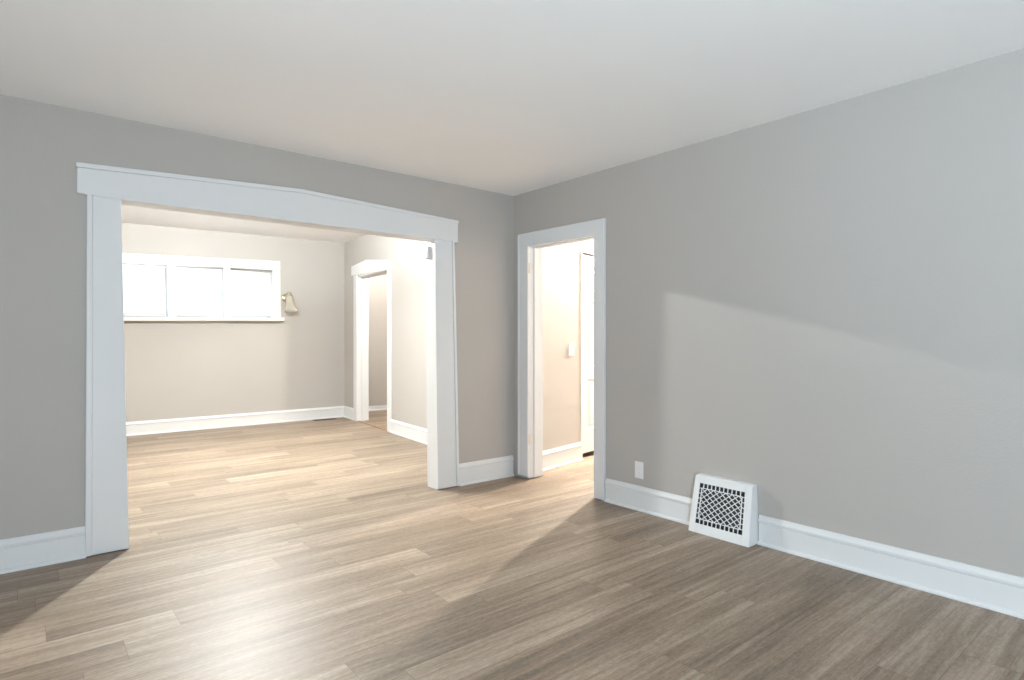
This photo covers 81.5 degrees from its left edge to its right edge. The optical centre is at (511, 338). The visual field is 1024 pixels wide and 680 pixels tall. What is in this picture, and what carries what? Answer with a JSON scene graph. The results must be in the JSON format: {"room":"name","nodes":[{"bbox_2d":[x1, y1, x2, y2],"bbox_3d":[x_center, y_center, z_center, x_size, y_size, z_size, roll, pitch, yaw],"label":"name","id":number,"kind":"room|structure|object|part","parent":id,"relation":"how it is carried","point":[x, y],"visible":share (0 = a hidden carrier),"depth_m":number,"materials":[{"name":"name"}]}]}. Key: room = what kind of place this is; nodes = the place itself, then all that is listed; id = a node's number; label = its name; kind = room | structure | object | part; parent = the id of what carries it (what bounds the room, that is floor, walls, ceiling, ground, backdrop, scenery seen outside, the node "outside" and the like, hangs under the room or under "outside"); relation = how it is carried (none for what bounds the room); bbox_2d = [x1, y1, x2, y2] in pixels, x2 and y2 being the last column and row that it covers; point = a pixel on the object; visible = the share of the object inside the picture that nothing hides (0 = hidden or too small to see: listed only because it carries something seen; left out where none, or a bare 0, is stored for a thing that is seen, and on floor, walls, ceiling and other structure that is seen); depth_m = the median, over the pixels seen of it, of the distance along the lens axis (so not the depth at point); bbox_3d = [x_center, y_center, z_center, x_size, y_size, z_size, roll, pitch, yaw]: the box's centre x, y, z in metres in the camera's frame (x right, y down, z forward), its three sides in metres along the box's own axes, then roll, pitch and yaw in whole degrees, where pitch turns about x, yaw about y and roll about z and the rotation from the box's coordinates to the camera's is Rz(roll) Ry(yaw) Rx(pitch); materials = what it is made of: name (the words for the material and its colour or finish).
{"room":"empty living room","nodes":[
{"label":"empty living room","id":0,"kind":"room"},
{"bbox_2d":[122,223,343,421],"bbox_3d":[-4.374,-0.281,7.663,5.100,2.950,0.150,0,0,-40],"label":"wall","id":1,"kind":"structure","parent":0,"point":[173,370],"depth_m":8.13,"materials":[{"name":"beige paint"}]},
{"bbox_2d":[122,253,283,321],"bbox_3d":[-4.128,-0.647,7.821,2.147,0.861,0.200,-1,1,-39],"label":"window","id":2,"kind":"structure","parent":1,"relation":"in","point":[170,263],"depth_m":7.81,"materials":[{"name":"white paint"}]},
{"bbox_2d":[123,264,165,313],"bbox_3d":[-4.648,-0.614,7.449,0.538,0.609,0.032,-1,1,-39],"label":"window pane","id":3,"kind":"object","parent":2,"relation":"attached to","point":[144,289],"visible":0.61,"depth_m":7.46,"materials":[{"name":"white glass"}]},
{"bbox_3d":[-4.644,-0.316,7.452,0.538,0.014,0.026,-1,1,-40],"label":"rail","id":4,"kind":"part","parent":3,"relation":"part of","materials":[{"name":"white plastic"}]},
{"bbox_3d":[-4.682,-0.596,7.471,0.554,0.653,0.030,-1,1,-40],"label":"sash","id":5,"kind":"part","parent":2,"relation":"part of","materials":[{"name":"white paint"}]},
{"bbox_3d":[-4.170,-0.608,7.893,0.559,0.653,0.030,-1,1,-40],"label":"sash","id":6,"kind":"part","parent":2,"relation":"part of","materials":[{"name":"white paint"}]},
{"bbox_2d":[176,267,222,315],"bbox_3d":[-4.136,-0.615,7.871,0.543,0.630,0.032,-1,1,-39],"label":"window pane","id":7,"kind":"object","parent":2,"relation":"attached to","point":[199,290],"visible":0.94,"depth_m":7.86,"materials":[{"name":"white glass"}]},
{"bbox_3d":[-4.132,-0.307,7.875,0.543,0.014,0.026,-1,1,-40],"label":"rail","id":8,"kind":"part","parent":7,"relation":"part of","materials":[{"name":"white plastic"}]},
{"bbox_3d":[-4.109,-0.255,7.810,2.147,0.047,0.160,-1,1,-40],"label":"sill","id":9,"kind":"part","parent":2,"relation":"part of","materials":[{"name":"white paint"}]},
{"bbox_2d":[230,270,270,315],"bbox_3d":[-3.639,-0.627,8.281,0.537,0.630,0.032,-1,1,-39],"label":"window pane","id":10,"kind":"object","parent":2,"relation":"attached to","point":[250,290],"visible":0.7,"depth_m":8.27,"materials":[{"name":"white glass"}]},
{"bbox_3d":[-3.635,-0.319,8.284,0.537,0.014,0.026,-1,1,-40],"label":"rail","id":11,"kind":"part","parent":10,"relation":"part of","materials":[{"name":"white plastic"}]},
{"bbox_3d":[-3.674,-0.619,8.303,0.553,0.653,0.030,-1,1,-40],"label":"sash","id":12,"kind":"part","parent":2,"relation":"part of","materials":[{"name":"white paint"}]},
{"bbox_2d":[126,406,343,435],"bbox_3d":[-4.360,1.110,7.557,4.687,0.168,0.032,0,0,-40],"label":"baseboard","id":13,"kind":"structure","parent":1,"relation":"attached to","point":[257,418],"depth_m":8.00,"materials":[{"name":"white paint"}]},
{"bbox_3d":[-4.355,1.184,7.550,4.687,0.020,0.015,0,0,-40],"label":"shoe moulding","id":14,"kind":"part","parent":13,"relation":"part of","materials":[{"name":"white paint"}]},
{"bbox_2d":[282,292,291,301],"bbox_3d":[-3.152,-0.515,8.445,0.181,0.287,0.198,0,0,-40],"label":"wall sconce","id":15,"kind":"object","parent":1,"relation":"attached to","point":[286,298],"visible":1,"depth_m":8.41,"materials":[{"name":"gold metal"}]},
{"bbox_2d":[121,205,365,242],"bbox_3d":[-2.867,-1.571,5.992,5.200,0.371,4.645,0,0,-40],"label":"ceiling","id":16,"kind":"structure","parent":0,"point":[130,214],"depth_m":7.49,"materials":[{"name":"paint"}]},
{"bbox_2d":[0,94,513,551],"bbox_3d":[-1.979,-0.281,3.631,5.366,2.950,0.130,0,0,-40],"label":"wall","id":17,"kind":"structure","parent":0,"point":[43,215],"depth_m":3.22,"materials":[{"name":"beige paint"}]},
{"bbox_2d":[0,526,85,573],"bbox_3d":[-3.104,1.110,2.598,2.016,0.168,0.032,0,0,-40],"label":"baseboard","id":18,"kind":"structure","parent":17,"relation":"attached to","point":[20,553],"depth_m":3.12,"materials":[{"name":"white paint"}]},
{"bbox_3d":[-3.098,1.184,2.591,2.016,0.020,0.015,0,0,-40],"label":"shoe moulding","id":19,"kind":"part","parent":18,"relation":"part of","materials":[{"name":"white paint"}]},
{"bbox_2d":[76,162,458,556],"bbox_3d":[-1.438,0.096,4.073,2.517,2.196,0.187,0,0,-40],"label":"door frame","id":20,"kind":"structure","parent":17,"relation":"attached to","point":[106,188],"depth_m":3.50,"materials":[{"name":"white paint"}]},
{"bbox_3d":[-2.242,0.199,3.315,0.174,1.979,0.022,0,0,-40],"label":"casing","id":21,"kind":"part","parent":20,"relation":"part of","materials":[{"name":"white paint"}]},
{"bbox_3d":[-1.399,-0.963,4.004,2.490,0.078,0.031,0,0,-40],"label":"head moulding","id":22,"kind":"part","parent":20,"relation":"part of","materials":[{"name":"white paint"}]},
{"bbox_3d":[-0.532,0.201,4.725,0.204,1.974,0.022,0,0,-40],"label":"casing","id":23,"kind":"part","parent":20,"relation":"part of","materials":[{"name":"white paint"}]},
{"bbox_2d":[459,455,513,485],"bbox_3d":[-0.209,1.106,4.985,0.571,0.176,0.032,0,0,-40],"label":"baseboard","id":24,"kind":"structure","parent":17,"relation":"attached to","point":[480,471],"depth_m":4.97,"materials":[{"name":"white paint"}]},
{"bbox_3d":[-0.203,1.184,4.979,0.571,0.020,0.015,0,0,-40],"label":"shoe moulding","id":25,"kind":"part","parent":24,"relation":"part of","materials":[{"name":"white paint"}]},
{"bbox_2d":[369,274,386,405],"bbox_3d":[-1.738,-0.181,10.400,3.450,2.750,0.140,0,0,-40],"label":"wall","id":26,"kind":"structure","parent":0,"point":[377,284],"depth_m":9.91,"materials":[{"name":"beige paint"}]},
{"bbox_2d":[369,405,386,410],"bbox_3d":[-1.618,1.157,10.388,3.280,0.075,0.032,0,0,-40],"label":"baseboard","id":27,"kind":"structure","parent":26,"relation":"attached to","point":[380,407],"depth_m":9.88,"materials":[{"name":"white paint"}]},
{"bbox_2d":[344,234,426,428],"bbox_3d":[-1.268,-0.281,7.311,0.144,2.950,4.676,0,0,-34],"label":"wall","id":28,"kind":"structure","parent":0,"point":[409,388],"depth_m":7.30,"materials":[{"name":"beige paint"}]},
{"bbox_2d":[343,406,352,419],"bbox_3d":[-2.443,1.110,8.866,0.032,0.168,0.455,0,0,-34],"label":"baseboard","id":29,"kind":"structure","parent":28,"relation":"attached to","point":[348,411],"depth_m":8.86,"materials":[{"name":"white paint"}]},
{"bbox_2d":[351,260,391,431],"bbox_3d":[-1.880,0.050,8.195,0.192,2.288,1.436,0,0,-34],"label":"door frame","id":30,"kind":"structure","parent":28,"relation":"in","point":[368,268],"depth_m":8.59,"materials":[{"name":"white paint"}]},
{"bbox_3d":[-2.271,0.139,8.626,0.022,2.110,0.132,0,0,-34],"label":"casing","id":31,"kind":"part","parent":30,"relation":"part of","materials":[{"name":"white paint"}]},
{"bbox_3d":[-1.571,0.149,7.606,0.022,2.090,0.109,0,0,-34],"label":"casing","id":32,"kind":"part","parent":30,"relation":"part of","materials":[{"name":"white paint"}]},
{"bbox_2d":[390,419,426,444],"bbox_3d":[-0.781,1.111,6.446,0.032,0.165,2.698,0,0,-34],"label":"baseboard","id":33,"kind":"structure","parent":28,"relation":"attached to","point":[409,431],"depth_m":7.09,"materials":[{"name":"white paint"}]},
{"bbox_3d":[-0.788,1.184,6.441,0.015,0.020,2.698,0,0,-34],"label":"shoe moulding","id":34,"kind":"part","parent":33,"relation":"part of","materials":[{"name":"white paint"}]},
{"bbox_2d":[424,246,429,259],"bbox_3d":[-0.674,-0.684,4.730,0.034,0.112,0.060,1,-1,-40],"label":"sensor","id":35,"kind":"object","parent":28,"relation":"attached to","point":[427,248],"visible":1,"depth_m":4.71,"materials":[{"name":"grey plastic"}]},
{"bbox_2d":[0,410,1023,679],"bbox_3d":[0.400,1.234,3.602,9.000,0.080,13.750,0,0,-40],"label":"floor","id":36,"kind":"structure","parent":0,"point":[307,549],"depth_m":2.79,"materials":[{"name":"wood"}]},
{"bbox_2d":[313,418,335,420],"bbox_3d":[-2.761,1.191,8.740,0.330,0.006,0.110,0,0,-40],"label":"floor vent","id":37,"kind":"object","parent":36,"relation":"in","point":[327,418],"visible":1,"depth_m":8.72,"materials":[{"name":"brown metal"}]},
{"bbox_2d":[358,421,386,430],"bbox_3d":[-1.901,1.190,8.127,0.045,0.007,1.118,0,0,-34],"label":"threshold","id":38,"kind":"object","parent":36,"relation":"on","point":[358,421],"visible":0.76,"depth_m":8.10,"materials":[{"name":"beige wood"}]},
{"bbox_2d":[688,473,758,547],"bbox_3d":[1.270,1.023,3.579,0.120,0.342,0.399,0,0,-40],"label":"floor vent","id":39,"kind":"object","parent":36,"relation":"in","point":[725,509],"visible":1,"depth_m":3.56,"materials":[{"name":"white metal"}]},
{"bbox_2d":[696,484,744,533],"bbox_3d":[1.249,1.018,3.565,0.049,0.241,0.308,0,0,-40],"label":"lattice grille","id":40,"kind":"object","parent":39,"relation":"attached to","point":[739,499],"depth_m":3.57,"materials":[{"name":"white metal"}]},
{"bbox_2d":[0,0,1023,195],"bbox_3d":[0.676,-1.306,0.411,5.366,0.120,8.475,0,0,-40],"label":"ceiling","id":41,"kind":"structure","parent":0,"point":[508,97],"depth_m":2.72,"materials":[{"name":"paint"}]},
{"bbox_2d":[543,240,593,450],"bbox_3d":[1.232,-0.026,6.725,0.235,2.440,3.642,0,0,39],"label":"wall","id":42,"kind":"structure","parent":0,"point":[561,263],"depth_m":5.60,"materials":[{"name":"beige paint"}]},
{"bbox_2d":[543,442,582,471],"bbox_3d":[0.456,1.107,5.563,0.032,0.174,0.738,0,0,39],"label":"baseboard","id":43,"kind":"structure","parent":42,"relation":"attached to","point":[568,454],"depth_m":5.58,"materials":[{"name":"white paint"}]},
{"bbox_3d":[0.463,1.184,5.558,0.015,0.020,0.738,0,0,39],"label":"shoe moulding","id":44,"kind":"part","parent":43,"relation":"part of","materials":[{"name":"white paint"}]},
{"bbox_2d":[569,343,573,355],"bbox_3d":[0.575,0.104,5.725,0.012,0.120,0.088,0,0,39],"label":"light switch","id":45,"kind":"object","parent":42,"relation":"attached to","point":[571,345],"visible":1,"depth_m":5.72,"materials":[{"name":"white plastic"}]},
{"bbox_2d":[581,250,593,457],"bbox_3d":[0.920,0.159,6.193,0.155,2.070,0.824,0,0,39],"label":"door","id":46,"kind":"structure","parent":42,"relation":"in","point":[587,258],"depth_m":5.98,"materials":[{"name":"white paint"}]},
{"bbox_2d":[514,48,1023,577],"bbox_3d":[2.729,-0.026,2.020,0.150,2.440,8.345,0,0,-40],"label":"wall","id":47,"kind":"structure","parent":0,"point":[821,309],"depth_m":3.13,"materials":[{"name":"beige paint"}]},
{"bbox_2d":[518,218,605,500],"bbox_3d":[0.430,0.149,4.793,0.186,2.090,0.982,0,0,-40],"label":"door frame","id":48,"kind":"structure","parent":47,"relation":"in","point":[531,245],"depth_m":5.03,"materials":[{"name":"white paint"}]},
{"bbox_3d":[0.100,0.192,5.073,0.022,1.956,0.125,0,0,-40],"label":"casing","id":49,"kind":"part","parent":48,"relation":"part of","materials":[{"name":"white paint"}]},
{"bbox_3d":[0.371,-0.832,4.745,0.022,0.128,0.976,0,0,-40],"label":"casing","id":50,"kind":"part","parent":48,"relation":"part of","materials":[{"name":"white paint"}]},
{"bbox_3d":[0.650,0.204,4.407,0.022,1.971,0.100,0,0,-40],"label":"casing","id":51,"kind":"part","parent":48,"relation":"part of","materials":[{"name":"white paint"}]},
{"bbox_2d":[635,461,642,478],"bbox_3d":[0.884,0.916,4.133,0.010,0.116,0.072,0,0,-40],"label":"wall outlet","id":52,"kind":"object","parent":47,"relation":"attached to","point":[638,465],"visible":1,"depth_m":4.13,"materials":[{"name":"white plastic"}]},
{"bbox_2d":[637,465,640,474],"bbox_3d":[0.882,0.916,4.131,0.004,0.066,0.034,0,0,-40],"label":"receptacle","id":53,"kind":"object","parent":52,"relation":"attached to","point":[638,466],"depth_m":4.13,"materials":[{"name":"grey plastic"}]},
{"bbox_2d":[604,478,691,524],"bbox_3d":[0.931,1.110,4.058,0.032,0.168,0.768,0,0,-40],"label":"baseboard","id":54,"kind":"structure","parent":47,"relation":"attached to","point":[673,507],"depth_m":4.05,"materials":[{"name":"white paint"}]},
{"bbox_3d":[0.924,1.184,4.053,0.015,0.020,0.768,0,0,-40],"label":"shoe moulding","id":55,"kind":"part","parent":54,"relation":"part of","materials":[{"name":"white paint"}]},
{"bbox_2d":[757,515,1023,618],"bbox_3d":[3.325,1.110,1.154,0.032,0.168,5.950,0,0,-40],"label":"baseboard","id":56,"kind":"structure","parent":47,"relation":"attached to","point":[985,588],"depth_m":2.89,"materials":[{"name":"white paint"}]}
]}

